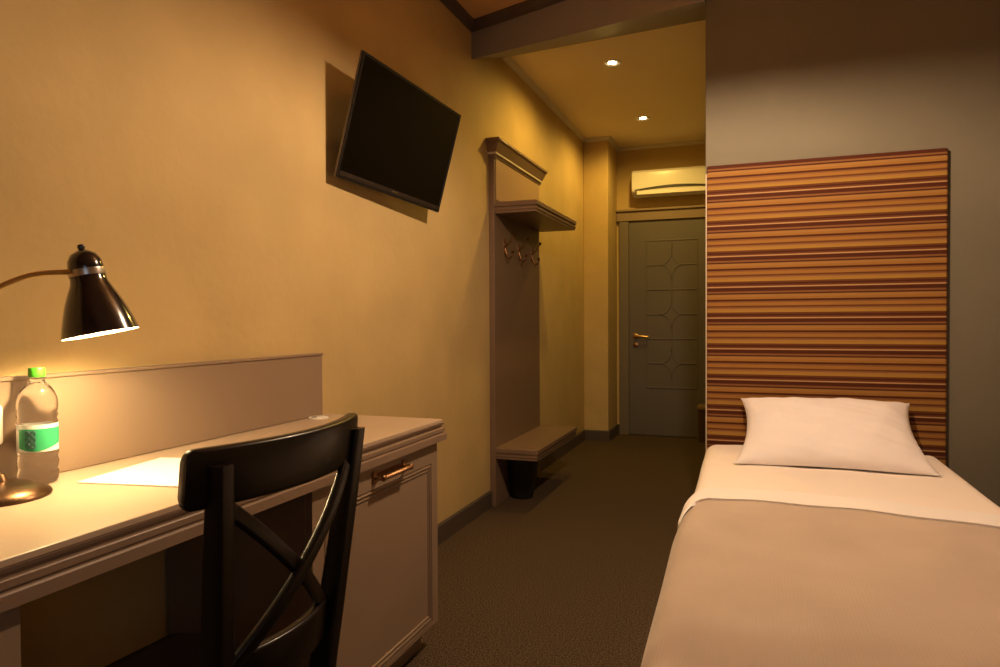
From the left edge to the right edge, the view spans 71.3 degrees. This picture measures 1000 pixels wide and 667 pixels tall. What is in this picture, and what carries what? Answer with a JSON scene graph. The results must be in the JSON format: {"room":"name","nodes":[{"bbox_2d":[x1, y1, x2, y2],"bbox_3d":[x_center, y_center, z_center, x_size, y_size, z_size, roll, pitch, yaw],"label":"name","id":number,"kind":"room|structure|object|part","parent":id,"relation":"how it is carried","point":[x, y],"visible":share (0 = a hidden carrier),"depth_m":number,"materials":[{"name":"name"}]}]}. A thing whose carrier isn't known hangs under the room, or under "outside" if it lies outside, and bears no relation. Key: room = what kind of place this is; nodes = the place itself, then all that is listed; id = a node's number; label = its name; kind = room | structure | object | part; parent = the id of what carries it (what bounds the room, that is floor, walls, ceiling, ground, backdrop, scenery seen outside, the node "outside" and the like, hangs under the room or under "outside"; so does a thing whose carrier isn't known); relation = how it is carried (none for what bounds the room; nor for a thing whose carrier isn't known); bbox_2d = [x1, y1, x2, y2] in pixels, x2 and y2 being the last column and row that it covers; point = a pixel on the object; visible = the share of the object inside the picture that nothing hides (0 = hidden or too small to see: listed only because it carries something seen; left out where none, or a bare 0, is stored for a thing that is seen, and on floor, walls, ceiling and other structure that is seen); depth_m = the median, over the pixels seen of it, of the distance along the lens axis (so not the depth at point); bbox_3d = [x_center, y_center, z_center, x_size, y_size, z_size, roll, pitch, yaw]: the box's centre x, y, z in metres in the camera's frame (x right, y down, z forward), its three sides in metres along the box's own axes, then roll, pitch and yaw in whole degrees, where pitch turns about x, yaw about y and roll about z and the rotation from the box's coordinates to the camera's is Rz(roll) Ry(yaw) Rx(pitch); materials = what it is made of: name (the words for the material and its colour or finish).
{"room":"hotel room","nodes":[
{"label":"hotel room","id":0,"kind":"room"},
{"bbox_2d":[0,0,583,666],"bbox_3d":[-0.512,-0.434,3.088,0.120,2.980,8.309,0,1,20],"label":"wall","id":1,"kind":"structure","parent":0,"point":[192,147],"depth_m":2.17,"materials":[{"name":"paint"}]},
{"bbox_2d":[334,50,460,211],"bbox_3d":[-0.421,-0.795,2.902,0.188,0.466,0.804,0,1,23],"label":"television","id":2,"kind":"object","parent":1,"relation":"attached to","point":[398,140],"visible":1,"depth_m":2.81,"materials":[{"name":"black plastic"}]},
{"bbox_3d":[-0.396,-0.795,2.892,0.012,0.457,0.790,16,6,22],"label":"casing","id":3,"kind":"part","parent":2,"relation":"part of","materials":[{"name":"black plastic"}]},
{"bbox_2d":[438,424,619,544],"bbox_3d":[0.269,0.974,4.690,0.255,0.098,4.579,0,1,20],"label":"baseboard","id":4,"kind":"structure","parent":1,"relation":"attached to","point":[448,527],"depth_m":4.09,"materials":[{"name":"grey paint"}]},
{"bbox_2d":[502,57,705,151],"bbox_3d":[0.736,-1.758,5.700,2.944,0.032,0.974,-1,1,-45],"label":"trim","id":5,"kind":"structure","parent":1,"relation":"attached to","point":[510,62],"depth_m":5.98,"materials":[{"name":"beige paint"}]},
{"bbox_2d":[457,0,525,18],"bbox_3d":[0.632,-1.725,1.039,3.428,0.100,5.050,0,1,20],"label":"ceiling","id":6,"kind":"structure","parent":0,"point":[475,8],"depth_m":3.65,"materials":[{"name":"paint"}]},
{"bbox_2d":[402,434,705,666],"bbox_3d":[1.163,1.108,2.510,3.668,0.100,8.309,0,1,20],"label":"floor","id":7,"kind":"structure","parent":0,"point":[571,573],"depth_m":3.15,"materials":[{"name":"carpet"}]},
{"bbox_2d":[0,606,20,666],"bbox_3d":[-1.123,0.755,0.539,0.455,0.703,1.216,0,1,20],"label":"base cabinet","id":8,"kind":"object","parent":7,"relation":"on","point":[10,632],"visible":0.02,"depth_m":1.01,"materials":[{"name":"paint"}]},
{"bbox_2d":[0,413,446,612],"bbox_3d":[-0.879,0.351,1.193,0.486,0.076,2.738,0,1,20],"label":"desktop","id":9,"kind":"object","parent":8,"relation":"on","point":[76,533],"visible":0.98,"depth_m":1.25,"materials":[{"name":"paint"}]},
{"bbox_2d":[15,367,58,483],"bbox_3d":[-0.972,0.193,1.465,0.076,0.242,0.076,0,1,20],"label":"water bottle","id":10,"kind":"object","parent":9,"relation":"on","point":[36,404],"visible":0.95,"depth_m":1.44,"materials":[{"name":"clear plastic"}]},
{"bbox_2d":[0,244,139,506],"bbox_3d":[-0.902,0.067,1.383,0.334,0.496,0.176,-1,1,-35],"label":"desk lamp","id":11,"kind":"object","parent":9,"relation":"on","point":[93,306],"visible":1,"depth_m":1.38,"materials":[{"name":"brown metal"}]},
{"bbox_3d":[-0.819,-0.054,1.429,0.142,0.138,0.143,0,1,20],"label":"lamp shade","id":12,"kind":"part","parent":11,"relation":"part of","materials":[{"name":"black metal"}]},
{"bbox_2d":[77,457,180,486],"bbox_3d":[-0.746,0.309,1.569,0.235,0.002,0.268,0,1,11],"label":"paper sheet","id":13,"kind":"object","parent":9,"relation":"on","point":[163,472],"visible":0.57,"depth_m":1.52,"materials":[{"name":"white paper"}]},
{"bbox_2d":[0,353,323,478],"bbox_3d":[-1.104,0.206,1.251,0.023,0.223,2.688,0,1,20],"label":"panel","id":14,"kind":"object","parent":9,"relation":"on","point":[105,415],"visible":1,"depth_m":1.83,"materials":[{"name":"paint"}]},
{"bbox_2d":[0,405,2,443],"bbox_3d":[-1.037,0.188,1.396,0.012,0.082,0.080,0,1,20],"label":"wall socket","id":15,"kind":"object","parent":14,"relation":"attached to","point":[1,410],"visible":1,"depth_m":1.43,"materials":[{"name":"white plastic"}]},
{"bbox_2d":[104,413,364,666],"bbox_3d":[-0.531,0.622,1.207,0.507,0.938,0.428,0,1,20],"label":"dining chair","id":16,"kind":"object","parent":7,"relation":"on","point":[212,479],"visible":1,"depth_m":1.07,"materials":[{"name":"black wood"}]},
{"bbox_3d":[-0.568,0.645,1.229,0.423,0.030,0.411,0,1,20],"label":"seat","id":17,"kind":"part","parent":16,"relation":"part of","materials":[{"name":"black wood"}]},
{"bbox_3d":[-0.403,0.637,0.998,0.088,0.914,0.075,0,1,20],"label":"leg","id":18,"kind":"part","parent":16,"relation":"part of","materials":[{"name":"black wood"}]},
{"bbox_3d":[-0.332,0.196,1.125,0.079,0.086,0.428,0,1,20],"label":"rail","id":19,"kind":"part","parent":16,"relation":"part of","materials":[{"name":"black wood"}]},
{"bbox_3d":[-0.353,0.509,1.129,0.054,0.075,0.272,0,1,20],"label":"rail","id":20,"kind":"part","parent":16,"relation":"part of","materials":[{"name":"black wood"}]},
{"bbox_3d":[-0.300,0.631,1.281,0.088,0.914,0.075,0,1,20],"label":"leg","id":21,"kind":"part","parent":16,"relation":"part of","materials":[{"name":"black wood"}]},
{"bbox_2d":[168,443,437,666],"bbox_3d":[-0.530,0.723,2.113,0.492,0.703,0.720,0,1,20],"label":"base cabinet","id":22,"kind":"object","parent":7,"relation":"on","point":[391,595],"visible":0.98,"depth_m":1.95,"materials":[{"name":"paint"}]},
{"bbox_3d":[-0.343,0.680,2.044,0.018,0.612,0.714,0,1,20],"label":"door","id":23,"kind":"part","parent":22,"relation":"part of","materials":[{"name":"paint"}]},
{"bbox_3d":[-0.336,0.705,2.044,0.007,0.521,0.612,0,1,20],"label":"moulding","id":24,"kind":"part","parent":22,"relation":"part of","materials":[{"name":"paint"}]},
{"bbox_3d":[-0.310,0.407,2.053,0.039,0.034,0.200,0,1,20],"label":"handle","id":25,"kind":"part","parent":22,"relation":"part of","materials":[{"name":"gold metal"}]},
{"bbox_2d":[506,459,539,498],"bbox_3d":[0.141,0.904,4.384,0.224,0.250,0.224,0,1,20],"label":"waste bin","id":26,"kind":"object","parent":7,"relation":"on","point":[522,474],"visible":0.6,"depth_m":4.31,"materials":[{"name":"black plastic"}]},
{"bbox_2d":[485,137,576,506],"bbox_3d":[0.234,-0.065,4.528,0.298,2.180,1.020,0,1,20],"label":"coat rack","id":27,"kind":"object","parent":7,"relation":"on","point":[517,216],"visible":0.99,"depth_m":4.38,"materials":[{"name":"paint"}]},
{"bbox_3d":[0.111,-0.025,4.573,0.035,2.100,0.920,0,1,20],"label":"panel","id":28,"kind":"part","parent":27,"relation":"part of","materials":[{"name":"paint"}]},
{"bbox_3d":[0.129,-1.102,4.545,0.085,0.105,1.020,0,1,20],"label":"crown","id":29,"kind":"part","parent":27,"relation":"part of","materials":[{"name":"paint"}]},
{"bbox_3d":[0.126,-0.926,4.553,0.004,0.242,0.883,0,1,20],"label":"panel","id":30,"kind":"part","parent":27,"relation":"part of","materials":[{"name":"beige wood"}]},
{"bbox_2d":[494,199,575,231],"bbox_3d":[0.253,-0.754,4.528,0.265,0.066,0.959,0,1,20],"label":"shelf","id":31,"kind":"object","parent":27,"relation":"attached to","point":[533,215],"depth_m":4.30,"materials":[{"name":"paint"}]},
{"bbox_2d":[697,404,705,442],"bbox_3d":[1.887,0.818,6.355,0.168,0.330,0.202,0,1,20],"label":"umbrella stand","id":32,"kind":"object","parent":7,"relation":"on","point":[701,408],"visible":0.49,"depth_m":6.29,"materials":[{"name":"brown wood"}]},
{"bbox_3d":[0.994,0.797,1.965,0.881,0.544,2.122,0,1,20],"label":"bed","id":33,"kind":"object","parent":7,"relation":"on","visible":0},
{"bbox_2d":[641,500,999,666],"bbox_3d":[0.814,0.690,1.465,0.952,0.377,1.131,0,1,20],"label":"blanket","id":34,"kind":"object","parent":33,"relation":"on","point":[746,583],"visible":1,"depth_m":1.38,"materials":[{"name":"beige fabric"}]},
{"bbox_2d":[695,445,999,514],"bbox_3d":[1.121,0.616,2.336,0.935,0.230,1.333,0,1,20],"label":"sheet","id":35,"kind":"object","parent":33,"relation":"on","point":[719,469],"visible":0.43,"depth_m":2.37,"materials":[{"name":"fabric"}]},
{"bbox_2d":[734,397,942,475],"bbox_3d":[1.287,0.378,2.741,0.690,0.226,0.446,0,1,20],"label":"pillow","id":36,"kind":"object","parent":35,"relation":"on","point":[847,433],"visible":1,"depth_m":2.64,"materials":[{"name":"white fabric"}]},
{"bbox_2d":[677,487,999,530],"bbox_3d":[0.998,0.579,1.972,0.950,0.179,0.282,0,1,20],"label":"fold","id":37,"kind":"object","parent":35,"relation":"on","point":[720,494],"visible":0.84,"depth_m":2.01,"materials":[{"name":"white fabric"}]},
{"bbox_2d":[471,0,705,58],"bbox_3d":[0.452,-1.703,3.694,1.359,0.475,0.781,0,1,26],"label":"ceiling beam","id":38,"kind":"structure","parent":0,"point":[568,22],"depth_m":3.54,"materials":[{"name":"paint"}]},
{"bbox_2d":[440,0,565,32],"bbox_3d":[-0.403,-1.650,1.348,1.273,0.050,4.920,0,1,20],"label":"trim","id":39,"kind":"structure","parent":38,"relation":"attached to","point":[528,6],"depth_m":3.68,"materials":[{"name":"paint"}]},
{"bbox_2d":[583,140,616,430],"bbox_3d":[0.956,-0.404,6.611,0.228,2.775,0.448,0,1,20],"label":"wall pier","id":40,"kind":"object","parent":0,"point":[599,157],"visible":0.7,"depth_m":6.41,"materials":[{"name":"paint"}]},
{"bbox_2d":[510,20,705,146],"bbox_3d":[1.039,-1.819,5.308,1.273,0.100,2.784,0,1,20],"label":"ceiling","id":41,"kind":"structure","parent":0,"point":[660,76],"depth_m":4.90,"materials":[{"name":"paint"}]},
{"bbox_2d":[603,59,620,66],"bbox_3d":[0.727,-1.752,4.511,0.116,0.013,0.116,0,1,20],"label":"recessed light","id":42,"kind":"object","parent":41,"relation":"in","point":[613,61],"visible":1,"depth_m":4.51,"materials":[{"name":"white plastic"}]},
{"bbox_2d":[636,116,649,120],"bbox_3d":[1.179,-1.777,5.751,0.116,0.013,0.116,0,1,20],"label":"recessed light","id":43,"kind":"object","parent":41,"relation":"in","point":[642,117],"visible":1,"depth_m":5.75,"materials":[{"name":"white plastic"}]},
{"bbox_2d":[617,144,705,437],"bbox_3d":[1.543,-0.511,6.697,1.273,2.980,0.120,0,1,20],"label":"wall","id":44,"kind":"structure","parent":0,"point":[629,161],"depth_m":6.66,"materials":[{"name":"paint"}]},
{"bbox_2d":[616,205,705,436],"bbox_3d":[1.614,-0.103,6.569,1.051,2.168,0.086,0,1,20],"label":"door","id":45,"kind":"structure","parent":44,"relation":"in","point":[662,264],"depth_m":6.61,"materials":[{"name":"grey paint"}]},
{"bbox_3d":[1.618,-0.050,6.593,0.974,2.060,0.040,0,1,20],"label":"casing","id":46,"kind":"part","parent":45,"relation":"part of","materials":[{"name":"brown paint"}]},
{"bbox_3d":[1.341,0.025,6.657,0.152,0.052,0.058,0,1,20],"label":"handle","id":47,"kind":"part","parent":45,"relation":"part of","materials":[{"name":"gold metal"}]},
{"bbox_2d":[632,165,705,198],"bbox_3d":[1.631,-1.401,6.471,0.785,0.243,0.209,0,1,20],"label":"air conditioner","id":48,"kind":"object","parent":44,"relation":"attached to","point":[682,181],"visible":0.7,"depth_m":6.41,"materials":[{"name":"white plastic"}]},
{"bbox_2d":[706,0,999,506],"bbox_3d":[2.557,-0.476,4.471,2.155,2.980,3.609,0,1,20],"label":"wall","id":49,"kind":"structure","parent":0,"point":[786,79],"depth_m":2.86,"materials":[{"name":"grey paint"}]},
{"bbox_2d":[706,148,947,465],"bbox_3d":[1.368,0.090,2.983,0.936,1.676,0.021,0,1,20],"label":"headboard","id":50,"kind":"object","parent":49,"relation":"attached to","point":[826,277],"visible":0.56,"depth_m":2.96,"materials":[{"name":"fabric"}]}
]}

